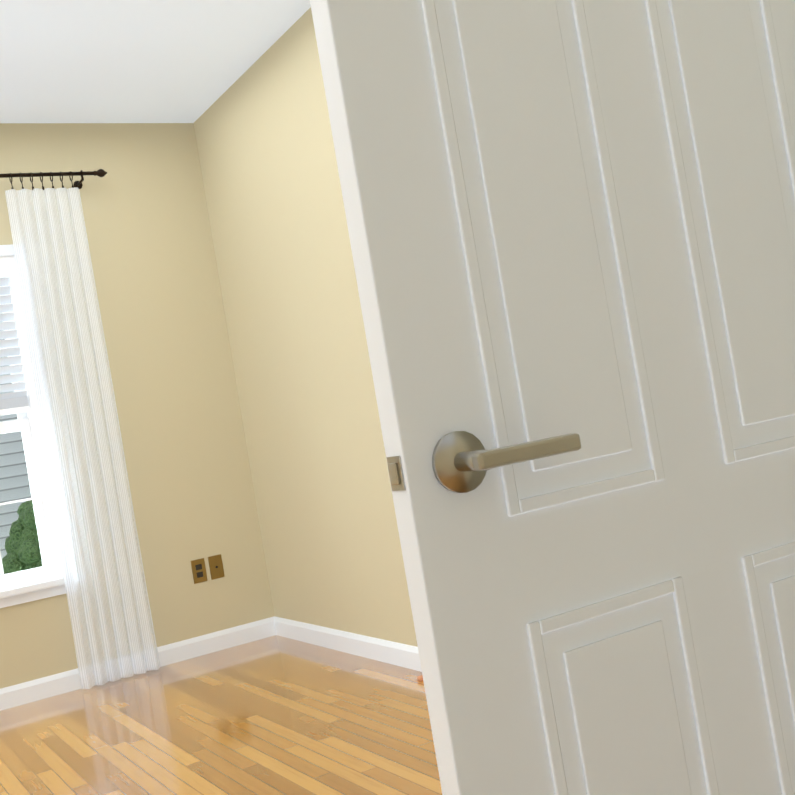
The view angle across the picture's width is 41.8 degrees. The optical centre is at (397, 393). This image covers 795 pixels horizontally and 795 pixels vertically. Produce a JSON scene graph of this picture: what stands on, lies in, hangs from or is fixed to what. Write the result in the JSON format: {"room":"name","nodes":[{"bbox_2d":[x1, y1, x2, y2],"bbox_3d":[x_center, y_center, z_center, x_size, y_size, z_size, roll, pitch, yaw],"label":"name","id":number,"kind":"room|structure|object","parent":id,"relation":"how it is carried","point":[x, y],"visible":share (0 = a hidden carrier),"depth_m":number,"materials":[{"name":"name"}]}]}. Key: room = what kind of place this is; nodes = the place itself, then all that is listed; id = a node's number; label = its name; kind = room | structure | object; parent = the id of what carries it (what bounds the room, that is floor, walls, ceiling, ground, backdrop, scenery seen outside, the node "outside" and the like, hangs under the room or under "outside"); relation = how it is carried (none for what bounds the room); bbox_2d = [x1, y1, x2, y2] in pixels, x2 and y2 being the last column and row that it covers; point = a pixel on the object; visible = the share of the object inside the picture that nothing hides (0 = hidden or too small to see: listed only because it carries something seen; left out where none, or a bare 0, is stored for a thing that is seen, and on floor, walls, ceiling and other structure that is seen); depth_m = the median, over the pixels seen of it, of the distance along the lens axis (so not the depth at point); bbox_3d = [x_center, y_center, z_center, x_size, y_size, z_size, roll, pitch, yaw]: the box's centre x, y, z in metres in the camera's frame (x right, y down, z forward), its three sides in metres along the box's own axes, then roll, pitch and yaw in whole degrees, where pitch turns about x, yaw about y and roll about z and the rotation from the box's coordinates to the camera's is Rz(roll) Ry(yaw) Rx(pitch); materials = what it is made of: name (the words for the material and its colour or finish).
{"room":"empty room","nodes":[
{"label":"empty room","id":0,"kind":"room"},
{"bbox_2d":[0,123,273,688],"bbox_3d":[-2.541,0.178,4.631,4.070,2.745,0.200,-9,-1,-30],"label":"wall","id":1,"kind":"structure","parent":0,"point":[151,249],"depth_m":5.32,"materials":[{"name":"beige paint"}]},
{"bbox_2d":[0,244,63,589],"bbox_3d":[-2.376,0.183,4.715,1.535,1.613,0.217,-9,-1,-30],"label":"window","id":2,"kind":"structure","parent":1,"relation":"in","point":[27,425],"depth_m":5.00,"materials":[{"name":"white plastic"}]},
{"bbox_2d":[0,263,29,415],"bbox_3d":[-2.405,-0.180,4.669,1.361,0.719,0.076,-9,-1,-30],"label":"window blind","id":3,"kind":"object","parent":2,"relation":"attached to","point":[14,403],"visible":0.9,"depth_m":4.99,"materials":[{"name":"white plastic"}]},
{"bbox_2d":[0,577,65,607],"bbox_3d":[-2.183,1.006,4.607,1.605,0.080,0.070,-9,-1,-30],"label":"window sill","id":4,"kind":"structure","parent":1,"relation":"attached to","point":[31,592],"depth_m":4.87,"materials":[{"name":"white paint"}]},
{"bbox_2d":[0,169,159,688],"bbox_3d":[-2.360,0.273,4.529,2.586,2.469,0.136,-9,-1,-30],"label":"curtain","id":5,"kind":"object","parent":1,"relation":"attached to","point":[108,600],"visible":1,"depth_m":4.98,"materials":[{"name":"white fabric"}]},
{"bbox_2d":[0,617,271,710],"bbox_3d":[-2.243,1.470,4.528,3.770,0.095,0.014,-9,-1,-30],"label":"baseboard","id":6,"kind":"structure","parent":1,"relation":"attached to","point":[68,681],"depth_m":5.19,"materials":[{"name":"white paint"}]},
{"bbox_2d":[191,558,207,583],"bbox_3d":[-1.011,0.903,5.308,0.072,0.118,0.007,-9,-1,-30],"label":"outlet","id":7,"kind":"object","parent":1,"relation":"attached to","point":[199,570],"visible":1,"depth_m":5.30,"materials":[{"name":"gold metal"}]},
{"bbox_2d":[208,554,224,579],"bbox_3d":[-0.930,0.890,5.353,0.072,0.118,0.011,-9,-1,-30],"label":"cable wall plate","id":8,"kind":"object","parent":1,"relation":"attached to","point":[216,567],"visible":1,"depth_m":5.35,"materials":[{"name":"gold metal"}]},
{"bbox_2d":[0,0,310,122],"bbox_3d":[-1.397,-1.502,2.265,4.070,0.100,5.750,-9,-1,-30],"label":"ceiling","id":9,"kind":"structure","parent":0,"point":[127,61],"depth_m":4.46,"materials":[{"name":"white paint"}]},
{"bbox_2d":[0,635,441,794],"bbox_3d":[-0.904,1.298,2.110,4.010,0.100,5.550,-9,-1,-30],"label":"floor","id":10,"kind":"structure","parent":0,"point":[276,715],"depth_m":3.83,"materials":[{"name":"brown wood"}]},
{"bbox_2d":[417,675,422,680],"bbox_3d":[0.090,1.108,4.077,0.028,0.021,0.050,-9,-1,-5],"label":"door stop","id":11,"kind":"object","parent":10,"relation":"on","point":[419,678],"visible":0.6,"depth_m":4.05,"materials":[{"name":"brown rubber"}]},
{"bbox_2d":[194,7,417,646],"bbox_3d":[0.290,-0.315,3.638,0.120,2.745,4.420,-9,-1,-30],"label":"wall","id":12,"kind":"structure","parent":0,"point":[302,370],"depth_m":4.76,"materials":[{"name":"beige paint"}]},
{"bbox_2d":[272,616,421,671],"bbox_3d":[0.211,1.049,3.996,0.014,0.095,3.395,-9,-1,-30],"label":"baseboard","id":13,"kind":"structure","parent":12,"relation":"attached to","point":[395,653],"depth_m":4.72,"materials":[{"name":"white paint"}]},
{"bbox_3d":[0.966,-0.468,1.551,0.800,2.745,0.118,-9,-1,-30],"label":"wall","id":14,"kind":"structure","parent":0,"visible":0},
{"bbox_2d":[310,0,794,794],"bbox_3d":[0.318,-0.012,1.220,0.772,2.030,0.147,-9,-1,-30],"label":"entry door","id":15,"kind":"structure","parent":14,"relation":"in","point":[572,230],"depth_m":1.13,"materials":[{"name":"white paint"}]},
{"label":"outside","id":16,"kind":"structure","parent":0,"visible":0},
{"bbox_3d":[-10.535,3.765,22.818,60.000,0.100,39.780,-9,-1,-30],"label":"lawn","id":17,"kind":"structure","parent":16,"visible":0},
{"bbox_2d":[0,321,31,574],"bbox_3d":[-6.025,-1.575,9.869,28.000,8.450,0.455,-9,-1,-30],"label":"siding","id":18,"kind":"object","parent":17,"relation":"on","point":[13,460],"depth_m":10.60,"materials":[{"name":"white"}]},
{"bbox_2d":[2,500,42,573],"bbox_3d":[-2.417,1.404,7.300,0.621,1.377,0.638,-9,-1,-30],"label":"bush","id":19,"kind":"object","parent":17,"relation":"on","point":[18,530],"depth_m":7.13,"materials":[{"name":"green plant"}]}
]}

